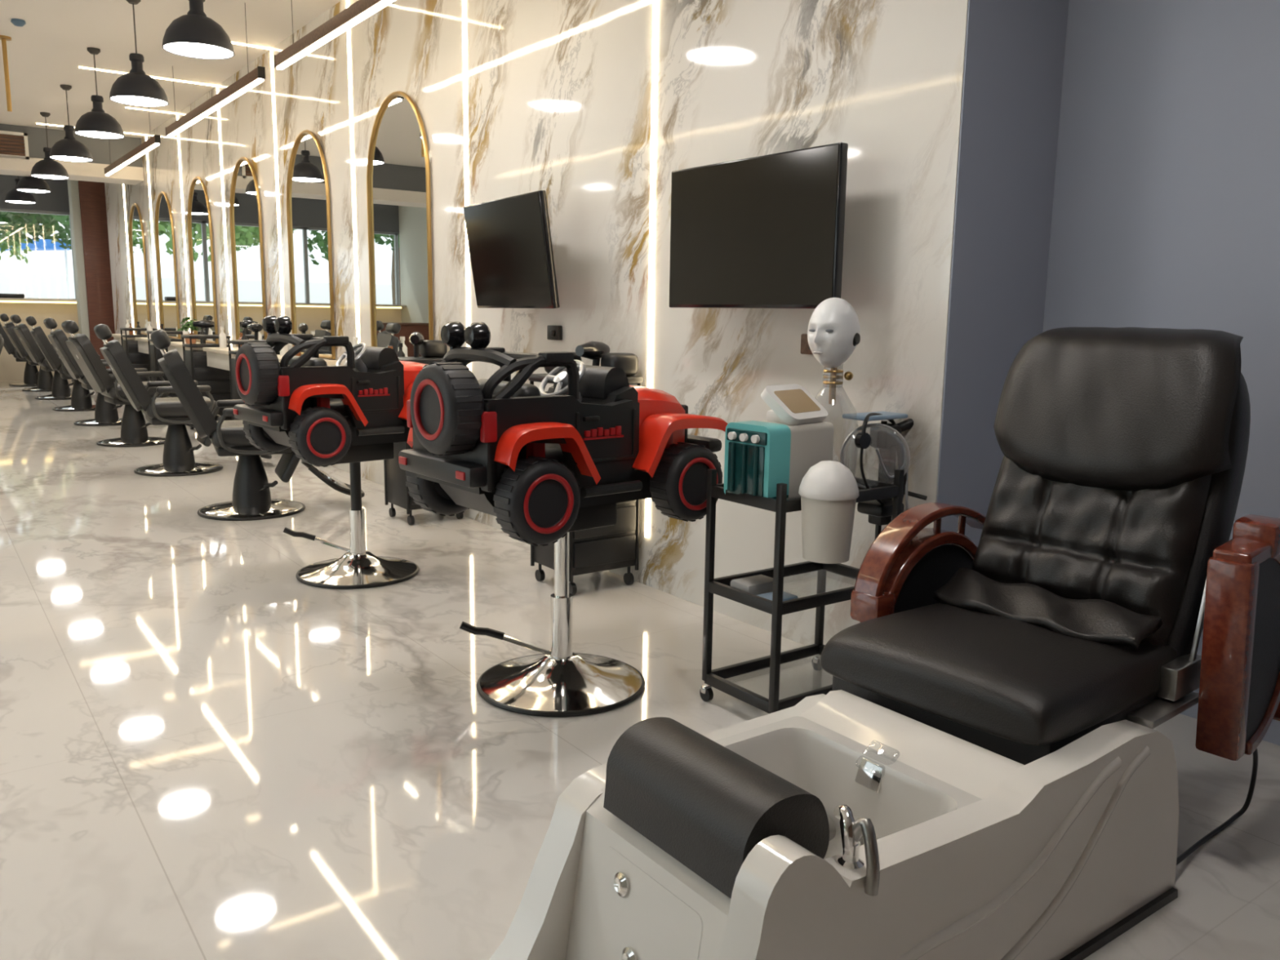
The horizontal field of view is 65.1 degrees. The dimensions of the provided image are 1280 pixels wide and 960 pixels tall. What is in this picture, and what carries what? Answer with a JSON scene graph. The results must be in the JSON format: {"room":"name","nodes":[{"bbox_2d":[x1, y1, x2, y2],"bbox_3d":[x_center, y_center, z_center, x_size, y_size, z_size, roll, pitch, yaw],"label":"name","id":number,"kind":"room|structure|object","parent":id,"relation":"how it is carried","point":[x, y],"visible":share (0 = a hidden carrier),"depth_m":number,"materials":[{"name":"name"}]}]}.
{"room":"salon","nodes":[
{"label":"salon","id":0,"kind":"room"},
{"bbox_2d":[0,174,69,212],"bbox_3d":[-12.083,-4.962,16.693,6.700,0.680,0.200,-6,12,-36],"label":"trim","id":1,"kind":"structure","parent":0,"point":[57,200],"depth_m":17.72,"materials":[{"name":"grey paint"}]},
{"bbox_2d":[0,300,79,382],"bbox_3d":[-12.121,-2.368,17.124,6.700,1.420,0.200,-6,12,-36],"label":"wall","id":2,"kind":"structure","parent":0,"point":[11,370],"depth_m":17.86,"materials":[{"name":"beige paint"}]},
{"bbox_2d":[0,208,76,299],"bbox_3d":[-12.101,-3.847,16.877,6.705,1.580,0.080,-6,12,-36],"label":"window","id":3,"kind":"structure","parent":2,"relation":"in","point":[7,210],"depth_m":17.86,"materials":[{"name":"grey"}]},
{"bbox_2d":[66,179,115,368],"bbox_3d":[-9.628,-3.580,17.743,0.620,3.680,0.420,-6,12,-36],"label":"column","id":4,"kind":"structure","parent":0,"point":[86,199],"depth_m":17.50,"materials":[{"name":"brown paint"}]},
{"bbox_2d":[0,0,341,137],"bbox_3d":[-5.168,-3.674,7.086,6.900,0.120,24.000,-6,12,-36],"label":"ceiling","id":5,"kind":"structure","parent":0,"point":[44,54],"depth_m":9.24,"materials":[{"name":"white paint"}]},
{"bbox_2d":[0,35,12,111],"bbox_3d":[-5.622,-3.600,8.898,0.120,0.630,0.120,-6,12,-36],"label":"brass pendant","id":6,"kind":"object","parent":5,"relation":"hanging from","point":[4,38],"visible":1,"depth_m":8.88,"materials":[{"name":"gold metal"}]},
{"bbox_2d":[4,175,35,203],"bbox_3d":[-9.609,-4.679,15.493,0.414,0.774,0.414,-6,12,-36],"label":"pendant lamp","id":7,"kind":"object","parent":5,"relation":"hanging from","point":[15,196],"visible":0.68,"depth_m":15.41,"materials":[{"name":"grey metal"}]},
{"bbox_2d":[16,176,50,192],"bbox_3d":[-8.463,-4.405,13.939,0.414,0.774,0.414,-6,12,-36],"label":"pendant lamp","id":8,"kind":"object","parent":5,"relation":"hanging from","point":[26,184],"visible":0.62,"depth_m":13.86,"materials":[{"name":"grey metal"}]},
{"bbox_2d":[31,111,69,178],"bbox_3d":[-7.318,-4.131,12.385,0.414,0.774,0.414,-6,12,-36],"label":"pendant lamp","id":9,"kind":"object","parent":5,"relation":"hanging from","point":[47,168],"visible":0.98,"depth_m":12.32,"materials":[{"name":"grey metal"}]},
{"bbox_2d":[49,84,93,161],"bbox_3d":[-6.173,-3.856,10.831,0.414,0.774,0.414,-6,12,-36],"label":"pendant lamp","id":10,"kind":"object","parent":5,"relation":"hanging from","point":[68,148],"visible":1,"depth_m":10.77,"materials":[{"name":"grey metal"}]},
{"bbox_2d":[50,155,91,161],"bbox_3d":[-6.178,-3.487,10.892,0.392,0.026,0.392,-6,12,-36],"label":"diffuser","id":11,"kind":"object","parent":10,"relation":"attached to","point":[72,158],"depth_m":10.83,"materials":[{"name":"white plastic"}]},
{"bbox_2d":[74,47,124,138],"bbox_3d":[-5.027,-3.582,9.277,0.414,0.774,0.414,-6,12,-36],"label":"pendant lamp","id":12,"kind":"object","parent":5,"relation":"hanging from","point":[96,123],"visible":1,"depth_m":9.22,"materials":[{"name":"grey metal"}]},
{"bbox_2d":[75,131,123,138],"bbox_3d":[-5.032,-3.213,9.338,0.392,0.026,0.392,-6,12,-36],"label":"diffuser","id":13,"kind":"object","parent":12,"relation":"attached to","point":[103,135],"depth_m":9.29,"materials":[{"name":"white plastic"}]},
{"bbox_2d":[104,108,160,176],"bbox_3d":[-6.088,-4.107,11.915,0.054,0.632,3.320,-6,12,-36],"label":"lamp","id":14,"kind":"object","parent":5,"relation":"hanging from","point":[154,141],"visible":0.96,"depth_m":11.62,"materials":[{"name":"brown wood"}]},
{"bbox_2d":[105,142,159,176],"bbox_3d":[-6.093,-3.805,11.965,0.038,0.020,3.280,-6,12,-36],"label":"diffuser","id":15,"kind":"object","parent":14,"relation":"attached to","point":[148,147],"depth_m":11.78,"materials":[{"name":"beige plastic"}]},
{"bbox_2d":[109,0,168,106],"bbox_3d":[-3.881,-3.307,7.723,0.414,0.774,0.414,-6,12,-36],"label":"pendant lamp","id":16,"kind":"object","parent":5,"relation":"hanging from","point":[135,87],"visible":1,"depth_m":7.67,"materials":[{"name":"grey metal"}]},
{"bbox_2d":[111,96,167,106],"bbox_3d":[-3.887,-2.938,7.784,0.392,0.026,0.392,-6,12,-36],"label":"diffuser","id":17,"kind":"object","parent":16,"relation":"attached to","point":[131,100],"depth_m":7.73,"materials":[{"name":"white plastic"}]},
{"bbox_2d":[162,0,235,59],"bbox_3d":[-2.736,-3.033,6.168,0.414,0.774,0.414,-6,12,-36],"label":"pendant lamp","id":18,"kind":"object","parent":5,"relation":"hanging from","point":[193,34],"visible":1,"depth_m":6.11,"materials":[{"name":"grey metal"}]},
{"bbox_2d":[164,42,232,58],"bbox_3d":[-2.741,-2.664,6.230,0.392,0.026,0.392,-6,12,-36],"label":"diffuser","id":19,"kind":"object","parent":18,"relation":"attached to","point":[192,50],"depth_m":6.18,"materials":[{"name":"white plastic"}]},
{"bbox_2d":[164,5,265,137],"bbox_3d":[-3.827,-3.565,8.847,0.054,0.632,3.320,-6,12,-36],"label":"lamp","id":20,"kind":"object","parent":5,"relation":"hanging from","point":[255,77],"visible":1,"depth_m":8.50,"materials":[{"name":"white plastic"}]},
{"bbox_2d":[167,78,263,137],"bbox_3d":[-3.831,-3.263,8.897,0.038,0.020,3.280,-6,12,-36],"label":"diffuser","id":21,"kind":"object","parent":20,"relation":"attached to","point":[250,83],"depth_m":8.63,"materials":[{"name":"beige plastic"}]},
{"bbox_2d":[274,0,395,70],"bbox_3d":[-1.615,-3.035,5.846,0.054,0.632,3.390,-6,12,-36],"label":"lamp","id":22,"kind":"object","parent":5,"relation":"hanging from","point":[360,10],"visible":1,"depth_m":6.33,"materials":[{"name":"white plastic"}]},
{"bbox_2d":[104,0,968,645],"bbox_3d":[-3.719,-2.269,10.357,0.570,3.680,17.085,-6,12,-36],"label":"wall","id":23,"kind":"structure","parent":0,"point":[558,92],"depth_m":4.79,"materials":[{"name":"stone"}]},
{"bbox_2d":[0,130,29,159],"bbox_3d":[-8.325,-4.400,13.144,0.520,0.340,0.029,-6,12,-36],"label":"air vent","id":24,"kind":"object","parent":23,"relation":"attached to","point":[2,133],"visible":1,"depth_m":13.20,"materials":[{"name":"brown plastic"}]},
{"bbox_2d":[0,124,142,167],"bbox_3d":[-9.578,-4.391,12.618,5.918,0.399,0.600,-6,12,-36],"label":"trim","id":25,"kind":"structure","parent":23,"relation":"attached to","point":[99,148],"depth_m":13.69,"materials":[{"name":"grey paint"}]},
{"bbox_2d":[0,155,143,185],"bbox_3d":[-9.579,-4.105,12.661,5.918,0.180,0.650,-6,12,-36],"label":"trim","id":26,"kind":"structure","parent":23,"relation":"attached to","point":[77,171],"depth_m":13.73,"materials":[{"name":"white paint"}]},
{"bbox_2d":[36,123,158,328],"bbox_3d":[-7.335,-3.000,13.676,1.302,3.432,0.017,-6,12,-36],"label":"light strip","id":27,"kind":"object","parent":23,"relation":"attached to","point":[37,123],"visible":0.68,"depth_m":13.94,"materials":[{"name":"beige plastic"}]},
{"bbox_2d":[128,203,151,334],"bbox_3d":[-7.446,-3.126,14.890,0.036,1.911,1.092,-6,12,-36],"label":"arched mirror","id":28,"kind":"object","parent":23,"relation":"attached to","point":[136,232],"visible":0.95,"depth_m":14.89,"materials":[{"name":"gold metal"}]},
{"bbox_2d":[79,66,231,345],"bbox_3d":[-5.044,-2.451,10.568,1.302,3.432,0.017,-6,12,-36],"label":"light strip","id":29,"kind":"object","parent":23,"relation":"attached to","point":[79,66],"visible":0.71,"depth_m":10.79,"materials":[{"name":"beige plastic"}]},
{"bbox_2d":[125,106,190,332],"bbox_3d":[-5.894,-2.756,12.334,0.572,3.432,0.017,-6,12,-36],"label":"light strip","id":30,"kind":"object","parent":23,"relation":"attached to","point":[126,107],"visible":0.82,"depth_m":12.37,"materials":[{"name":"beige plastic"}]},
{"bbox_2d":[155,191,181,338],"bbox_3d":[-6.300,-2.852,13.335,0.036,1.911,1.092,-6,12,-36],"label":"arched mirror","id":31,"kind":"object","parent":23,"relation":"attached to","point":[165,241],"visible":0.98,"depth_m":13.33,"materials":[{"name":"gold metal"}]},
{"bbox_2d":[187,176,218,343],"bbox_3d":[-5.155,-2.577,11.781,0.036,1.911,1.092,-6,12,-36],"label":"arched mirror","id":32,"kind":"object","parent":23,"relation":"attached to","point":[200,231],"visible":0.96,"depth_m":11.76,"materials":[{"name":"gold metal"}]},
{"bbox_2d":[202,346,238,370],"bbox_3d":[-4.153,-1.243,10.309,0.359,0.200,1.240,-6,12,-36],"label":"countertop","id":33,"kind":"structure","parent":23,"relation":"attached to","point":[216,357],"depth_m":10.32,"materials":[{"name":"beige stone"}]},
{"bbox_2d":[229,156,267,346],"bbox_3d":[-4.009,-2.303,10.227,0.036,1.911,1.092,-6,12,-36],"label":"arched mirror","id":34,"kind":"object","parent":23,"relation":"attached to","point":[245,202],"visible":0.92,"depth_m":10.22,"materials":[{"name":"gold metal"}]},
{"bbox_2d":[231,41,283,315],"bbox_3d":[-3.603,-2.207,9.226,0.572,3.432,0.017,-6,12,-36],"label":"light strip","id":35,"kind":"object","parent":23,"relation":"attached to","point":[233,42],"visible":0.64,"depth_m":9.26,"materials":[{"name":"beige plastic"}]},
{"bbox_2d":[286,129,336,359],"bbox_3d":[-2.864,-2.029,8.673,0.036,1.911,1.092,-6,12,-36],"label":"arched mirror","id":36,"kind":"object","parent":23,"relation":"attached to","point":[308,215],"visible":0.95,"depth_m":8.64,"materials":[{"name":"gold metal"}]},
{"bbox_2d":[346,0,359,343],"bbox_3d":[-2.753,-1.902,7.460,1.302,3.432,0.017,-6,12,-36],"label":"light strip","id":37,"kind":"object","parent":23,"relation":"attached to","point":[347,1],"visible":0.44,"depth_m":7.76,"materials":[{"name":"beige plastic"}]},
{"bbox_2d":[366,90,434,356],"bbox_3d":[-1.718,-1.754,7.119,0.036,1.911,1.092,-6,12,-36],"label":"arched mirror","id":38,"kind":"object","parent":23,"relation":"attached to","point":[398,171],"visible":0.92,"depth_m":7.09,"materials":[{"name":"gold metal"}]},
{"bbox_2d":[462,0,470,369],"bbox_3d":[-1.312,-1.659,6.118,0.572,3.432,0.017,-6,12,-36],"label":"light strip","id":39,"kind":"object","parent":23,"relation":"attached to","point":[463,1],"visible":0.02,"depth_m":6.21,"materials":[{"name":"beige plastic"}]},
{"bbox_2d":[463,190,559,308],"bbox_3d":[-0.646,-1.219,5.425,0.263,0.573,0.970,-5,11,-32],"label":"television","id":40,"kind":"object","parent":23,"relation":"attached to","point":[509,240],"visible":1,"depth_m":5.29,"materials":[{"name":"black"}]},
{"bbox_2d":[546,324,562,340],"bbox_3d":[-0.477,-0.813,5.528,0.044,0.080,0.120,-6,12,-36],"label":"wall socket","id":41,"kind":"object","parent":23,"relation":"attached to","point":[554,332],"visible":1,"depth_m":5.50,"materials":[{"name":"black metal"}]},
{"bbox_2d":[644,0,657,537],"bbox_3d":[-0.462,-1.353,4.352,1.302,3.432,0.017,-6,12,-36],"label":"light strip","id":42,"kind":"object","parent":23,"relation":"attached to","point":[655,2],"visible":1,"depth_m":4.74,"materials":[{"name":"beige plastic"}]},
{"bbox_2d":[669,142,848,308],"bbox_3d":[0.496,-0.975,3.995,0.210,0.575,0.970,-6,12,-36],"label":"television","id":43,"kind":"object","parent":23,"relation":"attached to","point":[765,231],"visible":0.91,"depth_m":3.86,"materials":[{"name":"black"}]},
{"bbox_2d":[936,0,1068,546],"bbox_3d":[1.303,-1.067,3.547,0.566,3.680,0.006,-6,12,-36],"label":"wall","id":44,"kind":"structure","parent":23,"relation":"attached to","point":[1015,50],"depth_m":3.56,"materials":[{"name":"grey paint"}]},
{"bbox_2d":[0,380,1279,959],"bbox_3d":[-5.222,0.065,7.706,6.900,0.100,24.000,-6,12,-36],"label":"floor","id":45,"kind":"structure","parent":0,"point":[208,751],"depth_m":3.28,"materials":[{"name":"stone"}]},
{"bbox_2d":[0,322,39,386],"bbox_3d":[-10.304,-2.230,17.097,1.290,1.210,0.700,-5,11,-31],"label":"barber chair","id":46,"kind":"object","parent":45,"relation":"on","point":[31,372],"visible":0.36,"depth_m":16.86,"materials":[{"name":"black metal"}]},
{"bbox_2d":[0,313,71,391],"bbox_3d":[-9.480,-2.055,16.114,1.290,1.210,0.700,-6,12,-36],"label":"barber chair","id":47,"kind":"object","parent":45,"relation":"on","point":[45,379],"visible":0.44,"depth_m":15.83,"materials":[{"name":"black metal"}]},
{"bbox_2d":[9,314,74,399],"bbox_3d":[-8.467,-1.817,14.773,1.290,1.210,0.700,-6,12,-38],"label":"barber chair","id":48,"kind":"object","parent":45,"relation":"on","point":[60,389],"visible":0.47,"depth_m":14.45,"materials":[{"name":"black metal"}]},
{"bbox_2d":[25,315,106,411],"bbox_3d":[-7.301,-1.544,13.224,1.290,1.210,0.700,-5,11,-33],"label":"barber chair","id":49,"kind":"object","parent":45,"relation":"on","point":[81,398],"visible":0.41,"depth_m":12.91,"materials":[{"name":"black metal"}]},
{"bbox_2d":[43,317,124,426],"bbox_3d":[-6.150,-1.271,11.680,1.290,1.210,0.700,-6,12,-36],"label":"barber chair","id":50,"kind":"object","parent":45,"relation":"on","point":[106,414],"visible":0.44,"depth_m":11.40,"materials":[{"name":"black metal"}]},
{"bbox_2d":[61,320,194,447],"bbox_3d":[-4.989,-0.979,10.021,1.290,1.210,0.700,-7,12,-38],"label":"barber chair","id":51,"kind":"object","parent":45,"relation":"on","point":[134,432],"visible":0.72,"depth_m":9.74,"materials":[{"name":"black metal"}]},
{"bbox_2d":[120,327,157,381],"bbox_3d":[-7.066,-1.624,14.205,0.430,1.048,0.390,-6,12,-36],"label":"trolley","id":52,"kind":"object","parent":45,"relation":"on","point":[139,360],"visible":0.2,"depth_m":13.98,"materials":[{"name":"black plastic"}]},
{"bbox_2d":[146,330,190,397],"bbox_3d":[-5.920,-1.349,12.651,0.430,1.048,0.390,-6,12,-36],"label":"trolley","id":53,"kind":"object","parent":45,"relation":"on","point":[154,353],"visible":0.14,"depth_m":12.45,"materials":[{"name":"black plastic"}]},
{"bbox_2d":[93,324,271,476],"bbox_3d":[-3.775,-0.685,8.357,1.290,1.210,0.700,-5,11,-32],"label":"barber chair","id":54,"kind":"object","parent":45,"relation":"on","point":[178,458],"visible":0.74,"depth_m":8.11,"materials":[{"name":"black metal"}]},
{"bbox_2d":[181,334,232,432],"bbox_3d":[-4.775,-1.075,11.097,0.430,1.048,0.390,-6,12,-36],"label":"trolley","id":55,"kind":"object","parent":45,"relation":"on","point":[195,361],"visible":0.38,"depth_m":10.92,"materials":[{"name":"black plastic"}]},
{"bbox_2d":[226,339,279,420],"bbox_3d":[-3.630,-0.801,9.543,0.430,1.048,0.390,-6,12,-36],"label":"trolley","id":56,"kind":"object","parent":45,"relation":"on","point":[234,393],"visible":0.13,"depth_m":9.46,"materials":[{"name":"black plastic"}]},
{"bbox_2d":[150,328,364,520],"bbox_3d":[-2.524,-0.393,6.708,1.290,1.210,0.700,-4,10,-26],"label":"barber chair","id":57,"kind":"object","parent":45,"relation":"on","point":[251,495],"visible":0.78,"depth_m":6.53,"materials":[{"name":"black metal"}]},
{"bbox_2d":[233,315,428,589],"bbox_3d":[-1.450,-0.164,5.088,1.152,1.316,0.714,-7,12,-40],"label":"chair","id":58,"kind":"object","parent":45,"relation":"on","point":[353,412],"visible":0.83,"depth_m":4.82,"materials":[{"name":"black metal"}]},
{"bbox_2d":[262,315,277,334],"bbox_3d":[-1.798,-0.746,4.873,0.067,0.106,0.088,-7,12,-40],"label":"roof light","id":59,"kind":"object","parent":58,"relation":"on","point":[268,322],"depth_m":4.84,"materials":[{"name":"black plastic"}]},
{"bbox_2d":[274,315,292,333],"bbox_3d":[-1.696,-0.726,4.758,0.067,0.106,0.088,-7,12,-40],"label":"roof light","id":60,"kind":"object","parent":58,"relation":"on","point":[282,324],"depth_m":4.73,"materials":[{"name":"black plastic"}]},
{"bbox_2d":[277,375,289,396],"bbox_3d":[-1.624,-0.429,4.566,0.050,0.095,0.028,-7,12,-40],"label":"tail light","id":61,"kind":"object","parent":58,"relation":"attached to","point":[283,381],"depth_m":4.55,"materials":[{"name":"red plastic"}]},
{"bbox_2d":[354,346,399,368],"bbox_3d":[-1.345,-0.625,5.099,0.120,0.106,0.300,-7,12,-40],"label":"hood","id":62,"kind":"object","parent":58,"relation":"attached to","point":[375,357],"depth_m":4.99,"materials":[{"name":"black plastic"}]},
{"bbox_2d":[383,356,463,524],"bbox_3d":[-1.403,-0.267,6.523,0.430,1.048,0.390,-6,12,-36],"label":"trolley","id":63,"kind":"object","parent":45,"relation":"on","point":[396,490],"visible":0.21,"depth_m":6.41,"materials":[{"name":"black plastic"}]},
{"bbox_2d":[408,332,423,357],"bbox_3d":[-1.428,-0.866,6.415,0.090,0.162,0.210,0,9,-6],"label":"hair dryer","id":64,"kind":"object","parent":63,"relation":"on","point":[416,339],"visible":1,"depth_m":6.34,"materials":[{"name":"black plastic"}]},
{"bbox_2d":[397,356,444,364],"bbox_3d":[-1.396,-0.767,6.440,0.430,0.035,0.390,-6,12,-36],"label":"tray","id":65,"kind":"object","parent":63,"relation":"on","point":[421,359],"depth_m":6.28,"materials":[{"name":"black plastic"}]},
{"bbox_2d":[418,340,447,357],"bbox_3d":[-1.349,-0.855,6.534,0.160,0.110,0.140,-6,12,-36],"label":"tool case","id":66,"kind":"object","parent":63,"relation":"on","point":[428,348],"visible":0.81,"depth_m":6.48,"materials":[{"name":"black plastic"}]},
{"bbox_2d":[398,321,728,717],"bbox_3d":[-0.280,0.104,3.576,1.152,1.316,0.714,-7,12,-39],"label":"chair","id":67,"kind":"object","parent":45,"relation":"on","point":[554,463],"visible":0.98,"depth_m":3.36,"materials":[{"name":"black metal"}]},
{"bbox_2d":[440,321,465,350],"bbox_3d":[-0.629,-0.480,3.367,0.067,0.106,0.088,-7,12,-39],"label":"roof light","id":68,"kind":"object","parent":67,"relation":"on","point":[452,334],"depth_m":3.34,"materials":[{"name":"black plastic"}]},
{"bbox_2d":[464,321,490,348],"bbox_3d":[-0.530,-0.459,3.250,0.067,0.106,0.088,-7,12,-39],"label":"roof light","id":69,"kind":"object","parent":67,"relation":"on","point":[477,335],"depth_m":3.22,"materials":[{"name":"black plastic"}]},
{"bbox_2d":[480,411,497,443],"bbox_3d":[-0.462,-0.162,3.057,0.050,0.095,0.028,-7,12,-39],"label":"tail light","id":70,"kind":"object","parent":67,"relation":"attached to","point":[488,420],"depth_m":3.04,"materials":[{"name":"red plastic"}]},
{"bbox_2d":[553,364,629,398],"bbox_3d":[-0.173,-0.357,3.585,0.120,0.106,0.300,-7,12,-39],"label":"dashboard","id":71,"kind":"object","parent":67,"relation":"attached to","point":[597,381],"depth_m":3.48,"materials":[{"name":"black plastic"}]},
{"bbox_2d":[680,404,688,442],"bbox_3d":[0.078,-0.218,3.823,0.031,0.160,0.300,-7,12,-39],"label":"grille","id":72,"kind":"object","parent":67,"relation":"attached to","point":[685,408],"depth_m":3.70,"materials":[{"name":"black plastic"}]},
{"bbox_2d":[528,373,643,594],"bbox_3d":[-0.275,0.003,4.992,0.430,1.048,0.390,-6,12,-36],"label":"trolley","id":73,"kind":"object","parent":45,"relation":"on","point":[615,546],"visible":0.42,"depth_m":4.91,"materials":[{"name":"black plastic"}]},
{"bbox_2d":[528,373,643,383],"bbox_3d":[-0.268,-0.497,4.910,0.430,0.035,0.390,-6,12,-36],"label":"tray","id":74,"kind":"object","parent":73,"relation":"on","point":[534,377],"depth_m":4.86,"materials":[{"name":"black plastic"}]},
{"bbox_2d":[575,341,609,365],"bbox_3d":[-0.231,-0.596,4.888,0.090,0.162,0.210,7,11,33],"label":"hair dryer","id":75,"kind":"object","parent":73,"relation":"on","point":[593,350],"visible":0.88,"depth_m":4.84,"materials":[{"name":"black plastic"}]},
{"bbox_2d":[600,352,638,376],"bbox_3d":[-0.099,-0.561,4.872,0.160,0.110,0.140,-6,12,-36],"label":"towel","id":76,"kind":"object","parent":73,"relation":"on","point":[628,362],"visible":0.76,"depth_m":4.82,"materials":[{"name":"black fabric"}]},
{"bbox_2d":[699,468,904,713],"bbox_3d":[0.568,0.373,3.512,0.596,0.829,0.392,-6,12,-36],"label":"rolling cart","id":77,"kind":"object","parent":45,"relation":"on","point":[721,586],"visible":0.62,"depth_m":3.42,"materials":[{"name":"black metal"}]},
{"bbox_2d":[730,574,773,595],"bbox_3d":[0.395,0.364,3.442,0.150,0.048,0.100,-6,12,-36],"label":"towel","id":78,"kind":"object","parent":77,"relation":"on","point":[757,584],"visible":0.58,"depth_m":3.41,"materials":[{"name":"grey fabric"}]},
{"bbox_2d":[704,644,832,713],"bbox_3d":[0.562,0.698,3.568,0.582,0.038,0.362,-6,12,-36],"label":"shelf","id":79,"kind":"object","parent":77,"relation":"attached to","point":[716,678],"depth_m":3.50,"materials":[{"name":"black metal"}]},
{"bbox_2d":[724,383,834,499],"bbox_3d":[0.468,-0.127,3.357,0.358,0.373,0.204,-7,12,-39],"label":"machine","id":80,"kind":"object","parent":77,"relation":"on","point":[794,437],"visible":0.98,"depth_m":3.28,"materials":[{"name":"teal plastic"}]},
{"bbox_2d":[708,560,859,614],"bbox_3d":[0.567,0.367,3.513,0.582,0.038,0.362,-6,12,-36],"label":"shelf","id":81,"kind":"object","parent":77,"relation":"attached to","point":[721,586],"depth_m":3.39,"materials":[{"name":"black metal"}]},
{"bbox_2d":[711,476,898,512],"bbox_3d":[0.572,0.037,3.458,0.582,0.038,0.362,-6,12,-36],"label":"shelf","id":82,"kind":"object","parent":77,"relation":"attached to","point":[878,490],"depth_m":3.36,"materials":[{"name":"black metal"}]},
{"bbox_2d":[798,460,858,564],"bbox_3d":[0.586,0.093,3.127,0.186,0.310,0.186,3,10,12],"label":"trash can","id":83,"kind":"object","parent":77,"relation":"hanging from","point":[828,491],"visible":1,"depth_m":3.07,"materials":[{"name":"grey plastic"}]},
{"bbox_2d":[807,297,860,404],"bbox_3d":[0.676,-0.303,3.535,0.204,0.670,0.204,0,9,-5],"label":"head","id":84,"kind":"object","parent":77,"relation":"on","point":[833,331],"visible":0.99,"depth_m":3.43},
{"bbox_2d":[488,689,1178,959],"bbox_3d":[0.472,0.740,2.151,1.540,0.549,0.675,-6,12,-36],"label":"spa","id":85,"kind":"object","parent":45,"relation":"on","point":[838,824],"visible":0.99,"depth_m":1.96,"materials":[{"name":"white plastic"}]},
{"bbox_2d":[603,716,829,898],"bbox_3d":[0.132,0.585,1.863,0.211,0.159,0.400,-6,12,-36],"label":"pillow","id":86,"kind":"object","parent":85,"relation":"on","point":[706,805],"depth_m":1.78,"materials":[{"name":"black leather"}]},
{"bbox_2d":[715,715,982,859],"bbox_3d":[0.347,0.776,2.081,0.470,0.317,0.540,-6,12,-36],"label":"basin","id":87,"kind":"object","parent":85,"relation":"in","point":[905,800],"depth_m":2.21,"materials":[{"name":"white ceramic"}]},
{"bbox_2d":[833,804,879,896],"bbox_3d":[0.369,0.624,1.711,0.059,0.113,0.128,-6,12,-36],"label":"tap","id":88,"kind":"object","parent":85,"relation":"on","point":[861,866],"depth_m":1.69,"materials":[{"name":"silver metal"}]},
{"bbox_2d":[799,689,1024,799],"bbox_3d":[0.601,0.762,2.259,0.190,0.415,0.540,-6,12,-36],"label":"shelf","id":89,"kind":"object","parent":85,"relation":"attached to","point":[961,768],"depth_m":2.19,"materials":[{"name":"white plastic"}]},
{"bbox_2d":[820,326,1279,764],"bbox_3d":[1.071,0.133,2.591,1.054,1.044,0.895,-7,12,-39],"label":"chair","id":90,"kind":"object","parent":85,"relation":"on","point":[1085,599],"visible":1,"depth_m":2.54,"materials":[{"name":"black leather"}]},
{"bbox_2d":[820,602,1178,746],"bbox_3d":[0.933,0.443,2.559,0.750,0.156,0.620,-7,12,-39],"label":"seat cushion","id":91,"kind":"object","parent":90,"relation":"on","point":[999,673],"depth_m":2.36,"materials":[{"name":"black leather"}]},
{"bbox_2d":[972,456,1212,645],"bbox_3d":[1.190,0.165,2.729,0.276,0.575,0.572,-7,12,-39],"label":"cushion","id":92,"kind":"object","parent":90,"relation":"on","point":[1128,535],"depth_m":2.64,"materials":[{"name":"black leather"}]},
{"bbox_2d":[840,411,927,539],"bbox_3d":[0.859,0.264,3.627,0.338,1.017,0.223,-6,12,-36],"label":"steamer","id":93,"kind":"object","parent":45,"relation":"on","point":[886,437],"visible":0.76,"depth_m":3.58,"materials":[{"name":"black metal"}]},
{"bbox_2d":[842,411,907,421],"bbox_3d":[0.843,-0.229,3.592,0.220,0.016,0.120,-6,12,-36],"label":"tray","id":94,"kind":"object","parent":93,"relation":"on","point":[876,415],"depth_m":3.55,"materials":[{"name":"blue plastic"}]},
{"bbox_2d":[1176,747,1257,865],"bbox_3d":[1.474,0.758,2.569,0.528,0.403,0.050,-7,12,-38],"label":"power cable","id":95,"kind":"object","parent":45,"relation":"on","point":[1255,766],"visible":0.59,"depth_m":2.70,"materials":[{"name":"black plastic"}]},
{"bbox_2d":[1042,0,1279,745],"bbox_3d":[3.029,-0.761,1.857,0.210,3.680,4.815,-6,12,-36],"label":"wall","id":96,"kind":"structure","parent":0,"point":[1166,208],"depth_m":3.35,"materials":[{"name":"grey paint"}]},
{"label":"outside","id":97,"kind":"structure","parent":0,"visible":0},
{"bbox_3d":[-41.493,-8.535,56.497,120.000,0.100,98.800,-6,12,-36],"label":"street","id":98,"kind":"object","parent":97,"visible":0},
{"bbox_2d":[0,211,31,264],"bbox_3d":[-28.951,-10.502,41.684,8.908,9.005,7.814,-6,12,-36],"label":"tree","id":99,"kind":"object","parent":98,"relation":"on","point":[15,249],"visible":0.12,"depth_m":43.76,"materials":[{"name":"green plant"}]},
{"bbox_2d":[0,211,71,248],"bbox_3d":[-20.027,-9.009,34.727,8.063,8.593,8.587,0,9,-3],"label":"tree","id":100,"kind":"object","parent":98,"relation":"on","point":[28,222],"visible":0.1,"depth_m":32.23,"materials":[{"name":"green plant"}]},
{"bbox_2d":[0,238,71,298],"bbox_3d":[-32.361,-10.150,52.152,5.200,4.770,2.400,-6,12,-36],"label":"canopy","id":101,"kind":"object","parent":98,"relation":"on","point":[43,244],"visible":0.46,"depth_m":51.87,"materials":[{"name":"blue"}]},
{"bbox_2d":[0,273,75,298],"bbox_3d":[-42.380,-10.391,57.460,60.000,3.220,0.300,-6,12,-36],"label":"wall","id":102,"kind":"structure","parent":98,"relation":"on","point":[33,286],"depth_m":61.16,"materials":[{"name":"white paint"}]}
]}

